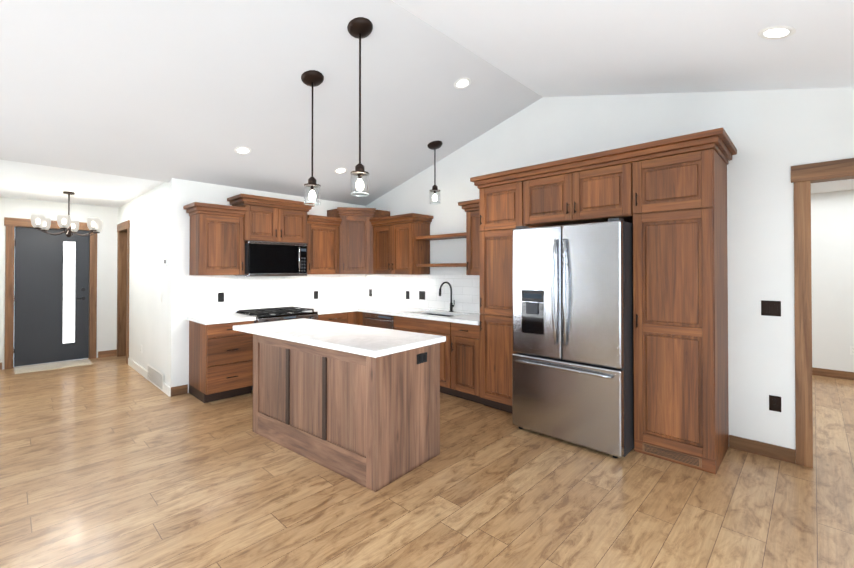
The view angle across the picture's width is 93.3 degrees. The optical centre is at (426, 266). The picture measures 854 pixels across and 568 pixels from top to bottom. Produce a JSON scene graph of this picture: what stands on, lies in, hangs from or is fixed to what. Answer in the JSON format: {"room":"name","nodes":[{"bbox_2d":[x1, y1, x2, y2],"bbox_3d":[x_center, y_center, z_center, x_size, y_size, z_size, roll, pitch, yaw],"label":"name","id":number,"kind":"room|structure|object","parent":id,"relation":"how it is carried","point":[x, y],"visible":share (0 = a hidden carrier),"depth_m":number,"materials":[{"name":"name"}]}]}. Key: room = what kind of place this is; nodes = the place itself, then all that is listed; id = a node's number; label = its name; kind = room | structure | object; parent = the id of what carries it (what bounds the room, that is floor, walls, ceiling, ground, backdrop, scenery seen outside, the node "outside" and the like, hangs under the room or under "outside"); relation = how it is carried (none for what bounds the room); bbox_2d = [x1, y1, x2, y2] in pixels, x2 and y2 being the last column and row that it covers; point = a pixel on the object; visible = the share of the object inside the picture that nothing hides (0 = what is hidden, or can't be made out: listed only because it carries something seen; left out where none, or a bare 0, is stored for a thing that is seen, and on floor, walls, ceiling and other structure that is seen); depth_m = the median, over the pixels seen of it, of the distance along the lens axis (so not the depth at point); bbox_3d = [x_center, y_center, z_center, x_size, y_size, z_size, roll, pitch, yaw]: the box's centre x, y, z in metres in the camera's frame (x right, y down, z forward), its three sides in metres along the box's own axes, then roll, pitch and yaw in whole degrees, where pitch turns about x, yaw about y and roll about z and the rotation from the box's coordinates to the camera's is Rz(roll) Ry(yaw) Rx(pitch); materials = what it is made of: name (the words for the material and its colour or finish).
{"room":"kitchen","nodes":[
{"label":"kitchen","id":0,"kind":"room"},
{"bbox_2d":[0,197,117,368],"bbox_3d":[-5.642,0.241,6.196,0.120,2.440,1.650,0,-1,44],"label":"wall","id":1,"kind":"structure","parent":0,"point":[106,277],"depth_m":6.49,"materials":[{"name":"paint"}]},
{"bbox_2d":[4,217,96,368],"bbox_3d":[-5.686,0.382,6.133,0.142,2.158,1.046,0,-1,44],"label":"door frame","id":2,"kind":"structure","parent":1,"relation":"attached to","point":[10,224],"depth_m":5.78,"materials":[{"name":"brown wood"}]},
{"bbox_2d":[14,227,88,366],"bbox_3d":[-5.672,0.438,6.118,0.103,2.022,0.831,0,-1,44],"label":"front door","id":3,"kind":"structure","parent":1,"relation":"in","point":[51,307],"depth_m":6.10,"materials":[{"name":"grey paint"}]},
{"bbox_2d":[0,349,116,369],"bbox_3d":[-5.593,1.411,6.140,0.014,0.100,1.410,0,-1,44],"label":"baseboard","id":4,"kind":"structure","parent":1,"relation":"attached to","point":[107,353],"depth_m":6.54,"materials":[{"name":"brown wood"}]},
{"bbox_2d":[118,182,168,384],"bbox_3d":[-3.986,0.237,5.669,3.000,2.440,0.120,0,-1,44],"label":"wall","id":5,"kind":"structure","parent":0,"point":[146,214],"depth_m":5.21,"materials":[{"name":"paint"}]},
{"bbox_2d":[117,220,129,363],"bbox_3d":[-4.737,0.384,6.373,0.886,2.158,0.142,0,-1,44],"label":"door frame","id":6,"kind":"structure","parent":5,"relation":"attached to","point":[123,243],"depth_m":6.58,"materials":[{"name":"brown wood"}]},
{"bbox_2d":[128,358,170,396],"bbox_3d":[-3.657,1.403,5.251,2.200,0.100,0.014,0,-1,44],"label":"baseboard","id":7,"kind":"structure","parent":5,"relation":"attached to","point":[139,369],"depth_m":5.33,"materials":[{"name":"white wood"}]},
{"bbox_2d":[147,364,162,390],"bbox_3d":[-3.311,1.338,4.904,0.740,0.195,0.007,0,-1,44],"label":"air vent","id":8,"kind":"object","parent":5,"relation":"in","point":[154,376],"visible":1,"depth_m":4.88,"materials":[{"name":"white plastic"}]},
{"bbox_2d":[168,178,365,392],"bbox_3d":[-1.923,0.211,5.568,0.120,2.490,2.830,0,-1,44],"label":"wall","id":9,"kind":"structure","parent":0,"point":[182,193],"depth_m":4.59,"materials":[{"name":"paint"}]},
{"bbox_2d":[171,384,187,396],"bbox_3d":[-2.796,1.397,4.549,0.014,0.100,0.165,0,-1,44],"label":"baseboard","id":10,"kind":"structure","parent":9,"relation":"attached to","point":[179,390],"depth_m":4.54,"materials":[{"name":"brown wood"}]},
{"bbox_2d":[183,202,246,274],"bbox_3d":[-2.441,-0.297,4.656,0.396,0.790,0.562,0,-1,44],"label":"upper cabinet","id":11,"kind":"object","parent":9,"relation":"attached to","point":[217,244],"visible":0.92,"depth_m":4.56,"materials":[{"name":"brown wood"}]},
{"bbox_2d":[227,194,314,243],"bbox_3d":[-1.965,-0.573,5.126,0.436,0.530,0.950,0,-1,44],"label":"upper cabinet","id":12,"kind":"object","parent":9,"relation":"attached to","point":[267,219],"visible":0.96,"depth_m":4.97,"materials":[{"name":"brown wood"}]},
{"bbox_2d":[235,241,306,275],"bbox_3d":[-1.953,-0.091,5.111,0.467,0.418,0.754,0,-1,44],"label":"microwave","id":13,"kind":"object","parent":12,"relation":"attached to","point":[262,258],"visible":0.92,"depth_m":4.95,"materials":[{"name":"grey"}]},
{"bbox_2d":[186,274,365,315],"bbox_3d":[-1.869,0.341,5.530,0.008,0.467,2.550,0,-1,44],"label":"tile backsplash","id":14,"kind":"structure","parent":9,"relation":"attached to","point":[244,292],"depth_m":5.30,"materials":[{"name":"white tile"}]},
{"bbox_2d":[218,292,223,301],"bbox_3d":[-2.489,0.370,4.870,0.009,0.114,0.070,0,-1,44],"label":"outlet","id":15,"kind":"object","parent":14,"relation":"attached to","point":[220,297],"visible":1,"depth_m":4.87,"materials":[{"name":"black plastic"}]},
{"bbox_2d":[314,291,317,298],"bbox_3d":[-1.596,0.408,5.801,0.009,0.114,0.070,0,-1,44],"label":"outlet","id":16,"kind":"object","parent":14,"relation":"attached to","point":[315,294],"visible":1,"depth_m":5.80,"materials":[{"name":"black plastic"}]},
{"bbox_2d":[307,215,341,273],"bbox_3d":[-1.516,-0.289,5.621,0.396,0.790,0.514,0,-1,44],"label":"upper cabinet","id":17,"kind":"object","parent":9,"relation":"attached to","point":[322,244],"visible":0.83,"depth_m":5.52,"materials":[{"name":"brown wood"}]},
{"bbox_2d":[327,207,389,273],"bbox_3d":[-1.010,-0.361,5.941,0.685,0.940,0.791,0,-1,44],"label":"upper cabinet","id":18,"kind":"object","parent":9,"relation":"attached to","point":[355,241],"visible":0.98,"depth_m":5.75,"materials":[{"name":"brown wood"}]},
{"bbox_2d":[0,0,541,207],"bbox_3d":[-4.497,-1.482,2.919,6.330,1.012,10.240,0,-1,44],"label":"ceiling","id":19,"kind":"structure","parent":0,"point":[169,90],"depth_m":3.47,"materials":[{"name":"paint"}]},
{"bbox_2d":[31,191,102,236],"bbox_3d":[-4.736,-0.686,5.329,0.733,0.600,0.724,0,-1,44],"label":"chandelier","id":20,"kind":"object","parent":19,"relation":"hanging from","point":[42,223],"visible":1,"depth_m":5.29,"materials":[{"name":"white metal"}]},
{"bbox_2d":[234,146,251,154],"bbox_3d":[-1.940,-1.223,4.247,0.164,0.047,0.170,0,-1,44],"label":"recessed light","id":21,"kind":"object","parent":19,"relation":"in","point":[242,150],"visible":1,"depth_m":4.24,"materials":[{"name":"white plastic"}]},
{"bbox_2d":[301,70,323,204],"bbox_3d":[-0.960,-1.068,3.376,0.183,1.088,0.190,0,-1,44],"label":"pendant light","id":22,"kind":"object","parent":19,"relation":"hanging from","point":[312,78],"visible":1,"depth_m":3.35,"materials":[{"name":"brown metal"}]},
{"bbox_2d":[334,167,346,173],"bbox_3d":[-1.096,-1.218,5.114,0.164,0.047,0.170,0,-1,44],"label":"recessed light","id":23,"kind":"object","parent":19,"relation":"in","point":[341,170],"visible":1,"depth_m":5.11,"materials":[{"name":"white plastic"}]},
{"bbox_2d":[347,17,372,195],"bbox_3d":[-0.492,-1.156,2.955,0.183,1.258,0.190,0,-1,44],"label":"pendant light","id":24,"kind":"object","parent":19,"relation":"hanging from","point":[359,28],"visible":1,"depth_m":2.94,"materials":[{"name":"brown metal"}]},
{"bbox_2d":[427,140,442,203],"bbox_3d":[0.097,-1.144,4.912,0.183,0.748,0.190,0,-1,44],"label":"light","id":25,"kind":"object","parent":19,"relation":"hanging from","point":[434,145],"visible":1,"depth_m":4.89,"materials":[{"name":"brown metal"}]},
{"bbox_2d":[454,77,470,88],"bbox_3d":[0.339,-1.745,3.840,0.164,0.047,0.170,0,-1,44],"label":"recessed light","id":26,"kind":"object","parent":19,"relation":"in","point":[462,83],"visible":1,"depth_m":3.83,"materials":[{"name":"white plastic"}]},
{"bbox_2d":[0,356,853,567],"bbox_3d":[-1.078,1.455,2.060,12.420,0.060,13.770,0,-1,44],"label":"floor","id":27,"kind":"structure","parent":0,"point":[112,462],"depth_m":2.50,"materials":[{"name":"brown wood"}]},
{"bbox_2d":[14,359,92,373],"bbox_3d":[-5.441,1.455,5.889,0.460,0.008,0.820,0,-1,44],"label":"door mat","id":28,"kind":"object","parent":27,"relation":"on","point":[28,369],"visible":0.96,"depth_m":5.85,"materials":[{"name":"fabric"}]},
{"bbox_2d":[189,321,253,402],"bbox_3d":[-2.334,1.027,4.588,0.629,0.840,0.496,0,-1,44],"label":"base cabinet","id":29,"kind":"object","parent":27,"relation":"on","point":[220,361],"visible":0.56,"depth_m":4.38,"materials":[{"name":"brown wood"}]},
{"bbox_2d":[186,313,255,324],"bbox_3d":[-2.342,0.587,4.580,0.633,0.040,0.528,0,-1,44],"label":"countertop","id":30,"kind":"structure","parent":29,"relation":"on","point":[218,318],"depth_m":4.47,"materials":[{"name":"white stone"}]},
{"bbox_2d":[235,306,317,389],"bbox_3d":[-1.852,0.994,5.005,0.707,0.915,0.756,0,-1,44],"label":"range","id":31,"kind":"object","parent":27,"relation":"on","point":[262,315],"visible":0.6,"depth_m":4.86,"materials":[{"name":"grey metal"}]},
{"bbox_2d":[318,312,349,323],"bbox_3d":[-1.469,1.035,5.511,0.600,0.840,0.490,0,-1,44],"label":"base cabinet","id":32,"kind":"object","parent":27,"relation":"on","point":[348,317],"depth_m":5.37,"materials":[{"name":"brown wood"}]},
{"bbox_2d":[296,303,390,314],"bbox_3d":[-1.191,0.598,5.781,0.633,0.040,1.262,0,-1,44],"label":"countertop","id":33,"kind":"structure","parent":32,"relation":"on","point":[320,310],"depth_m":5.69,"materials":[{"name":"white stone"}]},
{"bbox_2d":[253,338,439,491],"bbox_3d":[-0.710,1.006,3.300,1.586,0.860,0.811,0,-1,44],"label":"kitchen island","id":34,"kind":"object","parent":27,"relation":"on","point":[359,404],"depth_m":2.87,"materials":[{"name":"brown wood"}]},
{"bbox_2d":[233,318,445,361],"bbox_3d":[-0.814,0.594,3.388,1.922,0.115,0.908,0,-1,44],"label":"island countertop","id":35,"kind":"structure","parent":34,"relation":"on","point":[347,342],"depth_m":3.07,"materials":[{"name":"white stone"}]},
{"bbox_2d":[350,311,357,324],"bbox_3d":[-1.263,1.037,5.726,0.600,0.840,0.237,0,-1,44],"label":"base cabinet","id":36,"kind":"object","parent":27,"relation":"on","point":[353,315],"depth_m":5.57,"materials":[{"name":"brown wood"}]},
{"bbox_2d":[358,311,362,325],"bbox_3d":[-0.715,1.038,5.779,0.114,0.840,0.600,0,-1,44],"label":"cabinet filler","id":37,"kind":"object","parent":27,"relation":"on","point":[360,318],"depth_m":5.56,"materials":[{"name":"brown wood"}]},
{"bbox_2d":[363,312,393,329],"bbox_3d":[-0.454,1.038,5.513,0.620,0.836,0.583,0,-1,44],"label":"dishwasher","id":38,"kind":"object","parent":27,"relation":"on","point":[378,320],"visible":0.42,"depth_m":5.29,"materials":[{"name":"grey"}]},
{"bbox_2d":[394,316,454,395],"bbox_3d":[0.113,1.031,4.965,0.944,0.840,0.629,0,-1,44],"label":"base cabinet","id":39,"kind":"object","parent":27,"relation":"on","point":[426,326],"visible":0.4,"depth_m":4.54,"materials":[{"name":"brown wood"}]},
{"bbox_2d":[357,306,479,324],"bbox_3d":[-0.001,0.592,5.075,2.057,0.040,0.633,0,-1,44],"label":"countertop","id":40,"kind":"structure","parent":39,"relation":"on","point":[457,317],"depth_m":5.02,"materials":[{"name":"white stone"}]},
{"bbox_2d":[426,313,450,316],"bbox_3d":[0.135,0.707,4.935,0.688,0.194,0.398,0,-1,44],"label":"sink basin","id":41,"kind":"object","parent":40,"relation":"in","point":[438,314],"visible":0.02,"depth_m":5.19,"materials":[{"name":"silver metal"}]},
{"bbox_2d":[439,282,454,311],"bbox_3d":[0.253,0.379,5.030,0.099,0.385,0.259,0,-1,44],"label":"faucet","id":42,"kind":"object","parent":40,"relation":"on","point":[451,303],"visible":1,"depth_m":5.10,"materials":[{"name":"black metal"}]},
{"bbox_2d":[451,322,483,404],"bbox_3d":[0.601,1.026,4.498,0.394,0.840,0.629,0,-1,44],"label":"base cabinet","id":43,"kind":"object","parent":27,"relation":"on","point":[465,361],"visible":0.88,"depth_m":4.29,"materials":[{"name":"brown wood"}]},
{"bbox_2d":[479,182,523,412],"bbox_3d":[0.922,0.320,4.181,0.505,2.248,0.649,0,-1,44],"label":"tall cabinet","id":44,"kind":"object","parent":27,"relation":"on","point":[500,213],"visible":0.6,"depth_m":3.99,"materials":[{"name":"brown wood"}]},
{"bbox_2d":[512,218,633,457],"bbox_3d":[1.357,0.538,3.559,0.925,1.800,0.883,0,-1,44],"label":"fridge","id":45,"kind":"object","parent":27,"relation":"on","point":[573,369],"visible":1,"depth_m":3.20,"materials":[{"name":"grey metal"}]},
{"bbox_2d":[633,149,728,473],"bbox_3d":[1.988,0.311,3.160,0.520,2.248,0.649,0,-1,44],"label":"pantry cabinet","id":46,"kind":"object","parent":27,"relation":"on","point":[680,313],"visible":1,"depth_m":2.94,"materials":[{"name":"brown wood"}]},
{"bbox_2d":[366,87,853,449],"bbox_3d":[1.289,-0.190,4.370,6.180,3.270,0.120,0,-1,44],"label":"wall","id":47,"kind":"structure","parent":0,"point":[774,136],"depth_m":3.16,"materials":[{"name":"paint"}]},
{"bbox_2d":[370,213,432,274],"bbox_3d":[-0.368,-0.289,5.599,0.884,0.790,0.396,0,-1,44],"label":"upper cabinet","id":48,"kind":"object","parent":47,"relation":"attached to","point":[399,247],"visible":1,"depth_m":5.43,"materials":[{"name":"brown wood"}]},
{"bbox_2d":[366,274,479,313],"bbox_3d":[-0.011,0.341,5.522,2.682,0.467,0.008,0,-1,44],"label":"tile backsplash","id":49,"kind":"structure","parent":47,"relation":"attached to","point":[389,289],"depth_m":5.51,"materials":[{"name":"white tile"}]},
{"bbox_2d":[419,291,424,299],"bbox_3d":[-0.068,0.396,5.564,0.114,0.114,0.010,0,-1,44],"label":"light switch","id":50,"kind":"object","parent":49,"relation":"attached to","point":[421,294],"visible":1,"depth_m":5.56,"materials":[{"name":"black plastic"}]},
{"bbox_2d":[416,263,465,266],"bbox_3d":[0.265,-0.018,5.077,0.876,0.040,0.270,0,-1,44],"label":"open shelf","id":51,"kind":"object","parent":47,"relation":"attached to","point":[444,265],"visible":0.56,"depth_m":4.95,"materials":[{"name":"brown wood"}]},
{"bbox_2d":[416,232,465,240],"bbox_3d":[0.265,-0.378,5.080,0.876,0.040,0.270,0,-1,44],"label":"open shelf","id":52,"kind":"object","parent":47,"relation":"attached to","point":[446,236],"visible":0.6,"depth_m":5.02,"materials":[{"name":"brown wood"}]},
{"bbox_2d":[458,199,479,274],"bbox_3d":[0.658,-0.323,4.616,0.462,0.840,0.396,0,-1,44],"label":"upper cabinet","id":53,"kind":"object","parent":47,"relation":"attached to","point":[470,208],"visible":0.35,"depth_m":4.56,"materials":[{"name":"brown wood"}]},
{"bbox_2d":[470,127,736,227],"bbox_3d":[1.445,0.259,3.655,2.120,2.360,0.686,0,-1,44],"label":"upper cabinet","id":54,"kind":"object","parent":47,"relation":"attached to","point":[592,188],"visible":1,"depth_m":3.36,"materials":[{"name":"brown wood"}]},
{"bbox_2d":[729,435,795,463],"bbox_3d":[2.540,1.384,3.064,0.389,0.100,0.014,0,-1,44],"label":"baseboard","id":55,"kind":"structure","parent":47,"relation":"attached to","point":[781,453],"depth_m":3.05,"materials":[{"name":"brown wood"}]},
{"bbox_2d":[761,300,780,315],"bbox_3d":[2.587,0.314,3.031,0.114,0.114,0.010,0,-1,44],"label":"light switch","id":56,"kind":"object","parent":47,"relation":"attached to","point":[770,308],"visible":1,"depth_m":3.03,"materials":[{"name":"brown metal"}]},
{"bbox_2d":[769,395,780,411],"bbox_3d":[2.601,1.023,3.011,0.070,0.114,0.009,0,-1,44],"label":"outlet","id":57,"kind":"object","parent":47,"relation":"attached to","point":[774,403],"visible":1,"depth_m":3.01,"materials":[{"name":"brown plastic"}]},
{"bbox_2d":[791,158,853,467],"bbox_3d":[3.079,0.346,2.634,1.026,2.168,0.142,0,-1,44],"label":"door frame","id":58,"kind":"structure","parent":47,"relation":"attached to","point":[804,177],"depth_m":2.89,"materials":[{"name":"brown wood"}]},
{"bbox_2d":[392,0,853,96],"bbox_3d":[-0.989,-1.487,-0.445,3.390,1.061,10.240,0,-1,44],"label":"ceiling","id":59,"kind":"structure","parent":0,"point":[553,48],"depth_m":2.70,"materials":[{"name":"paint"}]},
{"bbox_2d":[758,26,795,39],"bbox_3d":[1.970,-1.318,2.272,0.164,0.047,0.170,0,-1,44],"label":"recessed light","id":60,"kind":"object","parent":59,"relation":"in","point":[776,32],"visible":1,"depth_m":2.27,"materials":[{"name":"white plastic"}]},
{"bbox_2d":[811,190,853,371],"bbox_3d":[5.746,0.231,4.984,5.400,2.440,0.120,0,-1,44],"label":"wall","id":61,"kind":"structure","parent":0,"point":[832,245],"depth_m":5.28,"materials":[{"name":"paint"}]},
{"bbox_2d":[812,367,853,379],"bbox_3d":[5.700,1.400,4.925,5.200,0.100,0.014,0,-1,44],"label":"baseboard","id":62,"kind":"structure","parent":61,"relation":"attached to","point":[833,373],"depth_m":5.28,"materials":[{"name":"brown wood"}]},
{"bbox_2d":[811,179,853,193],"bbox_3d":[4.566,-1.050,3.764,5.400,0.100,3.530,0,-1,44],"label":"ceiling","id":63,"kind":"structure","parent":0,"point":[834,186],"depth_m":4.97,"materials":[{"name":"paint"}]}
]}

